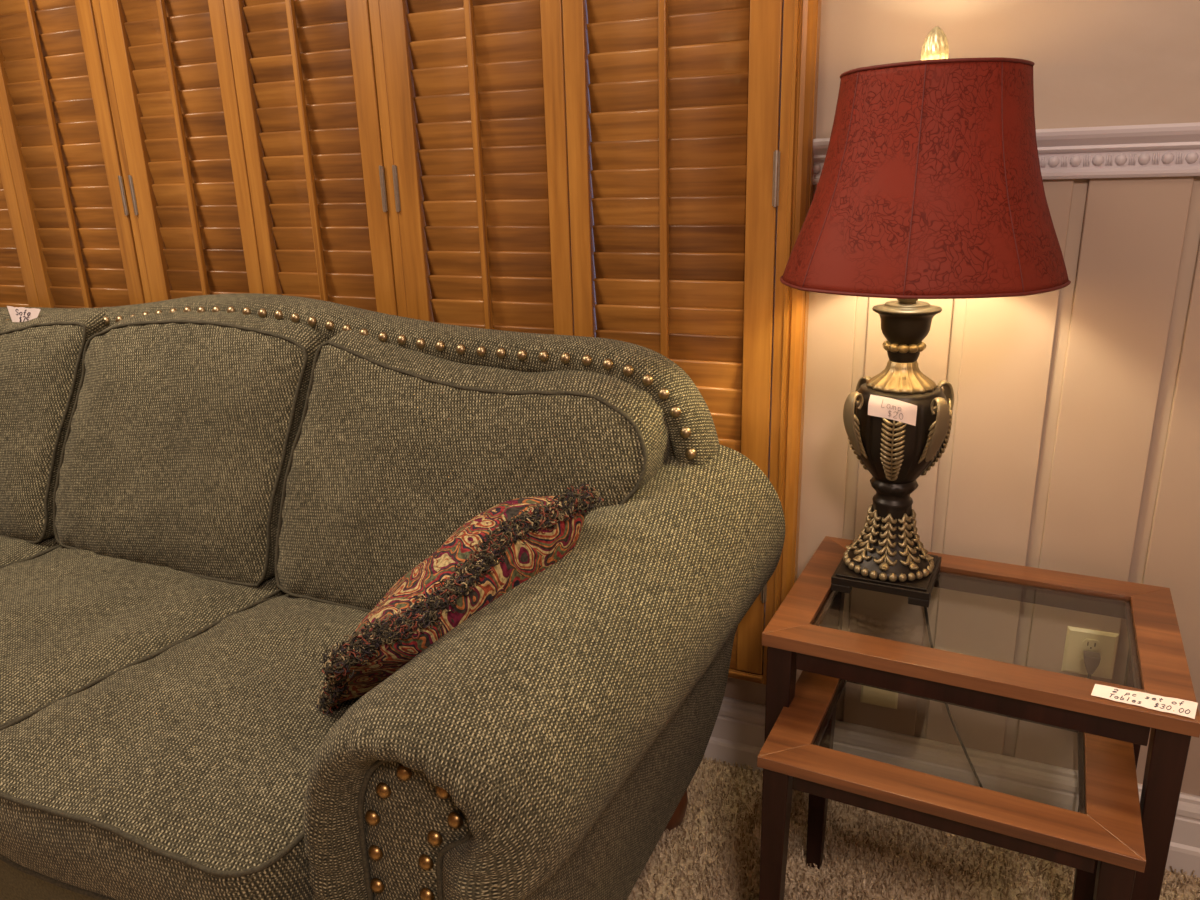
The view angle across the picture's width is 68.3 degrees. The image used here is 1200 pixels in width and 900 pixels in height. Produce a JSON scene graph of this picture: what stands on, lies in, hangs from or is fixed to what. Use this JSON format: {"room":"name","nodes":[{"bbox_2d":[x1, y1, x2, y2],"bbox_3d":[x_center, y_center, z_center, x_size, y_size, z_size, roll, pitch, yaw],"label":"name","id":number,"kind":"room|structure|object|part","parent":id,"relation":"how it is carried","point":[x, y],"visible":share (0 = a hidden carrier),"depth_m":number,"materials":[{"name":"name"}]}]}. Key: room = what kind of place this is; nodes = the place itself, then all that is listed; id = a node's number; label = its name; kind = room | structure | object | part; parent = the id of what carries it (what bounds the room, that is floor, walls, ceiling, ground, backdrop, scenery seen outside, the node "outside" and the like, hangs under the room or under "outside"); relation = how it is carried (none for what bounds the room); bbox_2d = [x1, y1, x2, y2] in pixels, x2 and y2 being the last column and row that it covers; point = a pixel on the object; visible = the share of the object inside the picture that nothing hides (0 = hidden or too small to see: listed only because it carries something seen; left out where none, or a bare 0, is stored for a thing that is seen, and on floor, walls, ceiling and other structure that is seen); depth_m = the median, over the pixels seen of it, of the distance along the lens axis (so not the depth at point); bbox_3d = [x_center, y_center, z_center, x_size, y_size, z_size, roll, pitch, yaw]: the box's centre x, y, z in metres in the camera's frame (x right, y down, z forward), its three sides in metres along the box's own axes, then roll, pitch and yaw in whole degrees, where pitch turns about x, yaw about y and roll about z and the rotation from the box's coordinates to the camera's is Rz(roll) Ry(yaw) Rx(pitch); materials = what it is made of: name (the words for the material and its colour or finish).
{"room":"living room","nodes":[
{"label":"living room","id":0,"kind":"room"},
{"bbox_2d":[628,759,1199,899],"bbox_3d":[-0.577,1.323,0.439,5.950,0.100,4.260,6,19,23],"label":"floor","id":1,"kind":"structure","parent":0,"point":[1172,876],"depth_m":1.77,"materials":[{"name":"beige carpet"}]},
{"bbox_2d":[0,293,784,899],"bbox_3d":[-1.062,0.270,1.874,2.713,1.091,1.000,6,19,23],"label":"sofa","id":2,"kind":"object","parent":1,"relation":"on","point":[202,496],"visible":0.96,"depth_m":1.60,"materials":[{"name":"green fabric"}]},
{"bbox_2d":[7,306,40,321],"bbox_3d":[-1.476,-0.344,2.270,0.127,0.047,0.006,6,19,22],"label":"paper tag","id":3,"kind":"object","parent":2,"relation":"on","point":[17,314],"visible":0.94,"depth_m":2.27,"materials":[{"name":"white"}]},
{"bbox_2d":[0,536,58,566],"bbox_3d":[-1.700,0.348,2.086,0.545,0.176,0.805,6,19,23],"label":"seat cushion","id":4,"kind":"object","parent":2,"relation":"on","point":[14,550],"depth_m":2.18,"materials":[{"name":"green fabric"}]},
{"bbox_3d":[-1.048,0.580,1.984,2.260,0.235,0.885,6,19,23],"label":"frame","id":5,"kind":"part","parent":2,"relation":"part of","materials":[{"name":"green fabric"}]},
{"bbox_2d":[0,307,109,540],"bbox_3d":[-1.507,-0.092,2.331,0.634,0.559,0.348,6,19,23],"label":"cushion","id":6,"kind":"object","parent":2,"relation":"on","point":[44,358],"depth_m":2.17,"materials":[{"name":"green fabric"}]},
{"bbox_2d":[0,546,282,724],"bbox_3d":[-1.134,0.408,1.843,0.758,0.177,0.810,6,19,23],"label":"seat cushion","id":7,"kind":"object","parent":2,"relation":"on","point":[79,625],"depth_m":1.80,"materials":[{"name":"green fabric"}]},
{"bbox_2d":[0,594,368,899],"bbox_3d":[-0.568,0.467,1.601,0.689,0.175,0.806,6,19,23],"label":"seat cushion","id":8,"kind":"object","parent":2,"relation":"on","point":[175,765],"depth_m":1.35,"materials":[{"name":"green fabric"}]},
{"bbox_2d":[55,310,327,583],"bbox_3d":[-0.948,-0.042,2.090,0.753,0.575,0.347,6,19,23],"label":"cushion","id":9,"kind":"object","parent":2,"relation":"on","point":[179,434],"depth_m":1.97,"materials":[{"name":"green fabric"}]},
{"bbox_3d":[-0.901,0.080,2.220,2.490,0.941,0.110,6,19,23],"label":"backrest","id":10,"kind":"part","parent":2,"relation":"part of","materials":[{"name":"green fabric"}]},
{"bbox_3d":[-0.234,0.622,1.192,0.183,0.496,0.012,6,19,23],"label":"arm panel","id":11,"kind":"part","parent":2,"relation":"part of","materials":[{"name":"green fabric"}]},
{"bbox_2d":[316,482,603,715],"bbox_3d":[-0.249,0.250,1.469,0.548,0.380,0.308,-16,22,-39],"label":"throw pillow","id":12,"kind":"object","parent":2,"relation":"on","point":[510,542],"visible":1,"depth_m":1.35,"materials":[{"name":"fabric"}]},
{"bbox_2d":[277,330,670,609],"bbox_3d":[-0.268,0.041,1.800,0.825,0.546,0.341,6,19,23],"label":"cushion","id":13,"kind":"object","parent":2,"relation":"on","point":[389,442],"depth_m":1.73,"materials":[{"name":"green fabric"}]},
{"bbox_3d":[-0.030,0.445,1.471,0.474,0.727,0.868,6,19,23],"label":"arm","id":14,"kind":"part","parent":2,"relation":"part of","materials":[{"name":"green fabric"}]},
{"bbox_2d":[627,755,1199,899],"bbox_3d":[0.632,0.964,1.293,1.589,0.018,1.244,6,19,23],"label":"carpet","id":15,"kind":"structure","parent":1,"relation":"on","point":[1047,891],"depth_m":1.77,"materials":[{"name":"beige carpet"}]},
{"bbox_2d":[757,671,1145,899],"bbox_3d":[0.556,0.671,1.462,0.508,0.480,0.375,7,19,26],"label":"table","id":16,"kind":"object","parent":1,"relation":"on","point":[1104,840],"visible":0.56,"depth_m":1.28,"materials":[{"name":"brown wood"}]},
{"bbox_3d":[0.282,0.699,1.428,0.040,0.462,0.040,7,19,26],"label":"leg","id":17,"kind":"part","parent":16,"relation":"part of","materials":[{"name":"brown wood"}]},
{"bbox_3d":[0.426,0.611,1.700,0.040,0.462,0.040,7,19,26],"label":"leg","id":18,"kind":"part","parent":16,"relation":"part of","materials":[{"name":"brown wood"}]},
{"bbox_3d":[0.831,0.660,1.502,0.040,0.462,0.040,7,19,26],"label":"leg","id":19,"kind":"part","parent":16,"relation":"part of","materials":[{"name":"brown wood"}]},
{"bbox_3d":[0.687,0.749,1.229,0.040,0.462,0.040,7,19,26],"label":"leg","id":20,"kind":"part","parent":16,"relation":"part of","materials":[{"name":"brown wood"}]},
{"bbox_2d":[762,536,1199,899],"bbox_3d":[0.640,0.562,1.587,0.602,0.611,0.444,7,19,26],"label":"table","id":21,"kind":"object","parent":1,"relation":"on","point":[794,639],"visible":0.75,"depth_m":1.37,"materials":[{"name":"brown wood"}]},
{"bbox_3d":[0.310,0.596,1.545,0.042,0.589,0.042,7,19,26],"label":"leg","id":22,"kind":"part","parent":21,"relation":"part of","materials":[{"name":"brown wood"}]},
{"bbox_3d":[0.484,0.489,1.874,0.042,0.589,0.042,7,19,26],"label":"leg","id":23,"kind":"part","parent":21,"relation":"part of","materials":[{"name":"brown wood"}]},
{"bbox_2d":[780,26,1100,811],"bbox_3d":[0.586,0.086,1.579,0.592,1.526,0.432,-13,20,-32],"label":"table lamp","id":24,"kind":"object","parent":21,"relation":"on","point":[930,185],"visible":0.99,"depth_m":1.26,"materials":[{"name":"red fabric"}]},
{"bbox_3d":[0.429,-0.043,1.492,0.033,0.112,0.029,-8,18,-20],"label":"handle","id":25,"kind":"part","parent":24,"relation":"part of","materials":[{"name":"brown metal"}]},
{"bbox_3d":[0.481,-0.079,1.605,0.029,0.112,0.033,-8,18,-20],"label":"handle","id":26,"kind":"part","parent":24,"relation":"part of","materials":[{"name":"brown metal"}]},
{"bbox_2d":[868,395,916,425],"bbox_3d":[0.476,-0.064,1.445,0.077,0.045,0.012,8,20,29],"label":"paper tag","id":27,"kind":"object","parent":24,"relation":"attached to","point":[878,406],"visible":1,"depth_m":1.44,"materials":[{"name":"white paper"}]},
{"bbox_2d":[897,299,917,303],"bbox_3d":[0.507,-0.283,1.453,0.033,0.086,0.033,6,19,23],"label":"socket","id":28,"kind":"object","parent":24,"relation":"attached to","point":[899,301],"depth_m":1.45,"materials":[{"name":"brown metal"}]},
{"bbox_3d":[0.505,-0.421,1.375,0.433,0.311,0.433,6,19,23],"label":"lamp shade","id":29,"kind":"part","parent":24,"relation":"part of","materials":[{"name":"red fabric"}]},
{"bbox_3d":[0.547,-0.031,1.442,0.029,0.112,0.033,-8,18,-20],"label":"handle","id":30,"kind":"part","parent":24,"relation":"part of","materials":[{"name":"brown metal"}]},
{"bbox_3d":[0.599,-0.067,1.554,0.033,0.112,0.029,-8,18,-20],"label":"handle","id":31,"kind":"part","parent":24,"relation":"part of","materials":[{"name":"brown metal"}]},
{"bbox_3d":[0.763,0.504,1.742,0.376,0.621,0.110,6,19,23],"label":"power cord","id":32,"kind":"part","parent":24,"relation":"part of","materials":[{"name":"black plastic"}]},
{"bbox_3d":[0.632,0.281,1.500,0.602,0.022,0.444,7,19,26],"label":"frame","id":33,"kind":"part","parent":21,"relation":"part of","materials":[{"name":"brown wood"}]},
{"bbox_3d":[0.971,0.549,1.635,0.042,0.589,0.042,7,19,26],"label":"leg","id":34,"kind":"part","parent":21,"relation":"part of","materials":[{"name":"brown wood"}]},
{"bbox_3d":[0.632,0.277,1.499,0.476,0.006,0.318,7,19,26],"label":"glass pane","id":35,"kind":"part","parent":21,"relation":"part of","materials":[{"name":"clear glass"}]},
{"bbox_2d":[1091,684,1197,718],"bbox_3d":[0.755,0.348,1.228,0.133,0.001,0.049,6,19,23],"label":"paper tag","id":36,"kind":"object","parent":21,"relation":"on","point":[1177,706],"visible":1,"depth_m":1.23,"materials":[{"name":"white paper"}]},
{"bbox_3d":[0.797,0.655,1.306,0.042,0.589,0.042,7,19,26],"label":"leg","id":37,"kind":"part","parent":21,"relation":"part of","materials":[{"name":"brown wood"}]},
{"bbox_2d":[724,0,1199,795],"bbox_3d":[0.206,-0.491,1.835,5.750,2.500,0.140,6,19,23],"label":"wall","id":38,"kind":"structure","parent":0,"point":[1073,446],"depth_m":1.60,"materials":[{"name":"beige paint"}]},
{"bbox_2d":[92,0,151,302],"bbox_3d":[-1.211,-0.526,2.367,0.027,1.788,0.046,6,19,23],"label":"trim","id":39,"kind":"structure","parent":38,"relation":"attached to","point":[96,4],"depth_m":2.26,"materials":[{"name":"brown wood"}]},
{"bbox_2d":[368,0,407,317],"bbox_3d":[-0.455,-0.448,2.045,0.027,1.788,0.046,6,19,23],"label":"trim","id":40,"kind":"structure","parent":38,"relation":"attached to","point":[374,9],"depth_m":1.96,"materials":[{"name":"brown wood"}]},
{"bbox_2d":[728,668,762,683],"bbox_3d":[-0.800,0.380,2.464,2.550,0.020,0.055,6,19,23],"label":"trim","id":41,"kind":"structure","parent":38,"relation":"attached to","point":[733,673],"depth_m":1.96,"materials":[{"name":"brown wood"}]},
{"bbox_2d":[0,120,39,306],"bbox_3d":[-1.808,-0.582,2.606,0.401,1.785,0.040,6,19,23],"label":"shutter panel","id":42,"kind":"object","parent":41,"relation":"on","point":[17,282],"visible":0.2,"depth_m":2.55,"materials":[{"name":"brown wood"}]},
{"bbox_2d":[0,0,144,307],"bbox_3d":[-1.425,-0.542,2.443,0.430,1.785,0.040,6,19,23],"label":"shutter panel","id":43,"kind":"object","parent":41,"relation":"on","point":[56,118],"visible":0.44,"depth_m":2.36,"materials":[{"name":"brown wood"}]},
{"bbox_3d":[-1.436,-0.549,2.431,0.017,1.510,0.014,6,19,23],"label":"tilt rod","id":44,"kind":"part","parent":43,"relation":"part of","materials":[{"name":"brown wood"}]},
{"bbox_2d":[99,0,263,301],"bbox_3d":[-1.023,-0.501,2.271,0.399,1.785,0.040,6,19,23],"label":"shutter panel","id":45,"kind":"object","parent":41,"relation":"on","point":[171,64],"visible":0.38,"depth_m":2.19,"materials":[{"name":"brown wood"}]},
{"bbox_3d":[-1.020,-0.506,2.253,0.017,1.510,0.014,6,19,23],"label":"tilt rod","id":46,"kind":"part","parent":45,"relation":"part of","materials":[{"name":"brown wood"}]},
{"bbox_2d":[224,0,397,315],"bbox_3d":[-0.655,-0.463,2.114,0.400,1.785,0.040,6,19,23],"label":"shutter panel","id":47,"kind":"object","parent":41,"relation":"on","point":[304,70],"visible":0.44,"depth_m":2.04,"materials":[{"name":"brown wood"}]},
{"bbox_3d":[-0.667,-0.470,2.103,0.017,1.510,0.014,6,19,23],"label":"tilt rod","id":48,"kind":"part","parent":47,"relation":"part of","materials":[{"name":"brown wood"}]},
{"bbox_2d":[379,0,573,335],"bbox_3d":[-0.254,-0.422,1.943,0.428,1.785,0.040,6,19,23],"label":"shutter panel","id":49,"kind":"object","parent":41,"relation":"on","point":[476,93],"visible":0.45,"depth_m":1.88,"materials":[{"name":"brown wood"}]},
{"bbox_3d":[-0.252,-0.427,1.925,0.017,1.510,0.014,6,19,23],"label":"tilt rod","id":50,"kind":"part","parent":49,"relation":"part of","materials":[{"name":"brown wood"}]},
{"bbox_2d":[562,0,783,673],"bbox_3d":[0.142,-0.381,1.774,0.433,1.785,0.040,6,19,23],"label":"shutter panel","id":51,"kind":"object","parent":41,"relation":"on","point":[673,107],"visible":0.53,"depth_m":1.73,"materials":[{"name":"brown wood"}]},
{"bbox_3d":[0.128,-0.388,1.763,0.017,1.510,0.014,6,19,23],"label":"tilt rod","id":52,"kind":"part","parent":51,"relation":"part of","materials":[{"name":"brown wood"}]},
{"bbox_3d":[0.158,0.416,2.027,0.325,0.113,0.026,6,19,23],"label":"rail","id":53,"kind":"part","parent":51,"relation":"part of","materials":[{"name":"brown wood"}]},
{"bbox_2d":[763,0,820,684],"bbox_3d":[0.366,-0.438,1.666,0.056,1.990,0.053,6,19,23],"label":"trim","id":54,"kind":"structure","parent":38,"relation":"attached to","point":[801,18],"depth_m":1.69,"materials":[{"name":"brown wood"}]},
{"bbox_2d":[860,685,897,708],"bbox_3d":[0.597,0.495,1.887,0.076,0.116,0.007,6,19,23],"label":"blank wall plate","id":55,"kind":"object","parent":38,"relation":"attached to","point":[869,695],"visible":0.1,"depth_m":1.90,"materials":[{"name":"beige plastic"}]},
{"bbox_2d":[704,697,1199,877],"bbox_3d":[0.205,0.647,2.107,5.750,0.165,0.024,6,19,23],"label":"baseboard","id":56,"kind":"structure","parent":38,"relation":"attached to","point":[738,733],"depth_m":1.86,"materials":[{"name":"white paint"}]},
{"bbox_2d":[813,122,1199,184],"bbox_3d":[1.596,-0.410,1.126,2.636,0.082,0.026,6,19,23],"label":"trim","id":57,"kind":"structure","parent":38,"relation":"attached to","point":[1150,150],"depth_m":1.45,"materials":[{"name":"white paint"}]},
{"bbox_2d":[1061,626,1118,678],"bbox_3d":[0.938,0.390,1.695,0.086,0.096,0.009,6,19,23],"label":"wall outlet","id":58,"kind":"object","parent":38,"relation":"attached to","point":[1078,640],"visible":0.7,"depth_m":1.69,"materials":[{"name":"beige plastic"}]},
{"bbox_2d":[1080,657,1084,667],"bbox_3d":[0.937,0.409,1.698,0.030,0.023,0.002,6,19,23],"label":"socket","id":59,"kind":"object","parent":58,"relation":"attached to","point":[1082,665],"depth_m":1.70,"materials":[{"name":"beige plastic"}]},
{"bbox_2d":[1082,639,1099,650],"bbox_3d":[0.936,0.372,1.687,0.030,0.023,0.002,6,19,23],"label":"socket","id":60,"kind":"object","parent":58,"relation":"attached to","point":[1087,644],"depth_m":1.69,"materials":[{"name":"beige plastic"}]}
]}

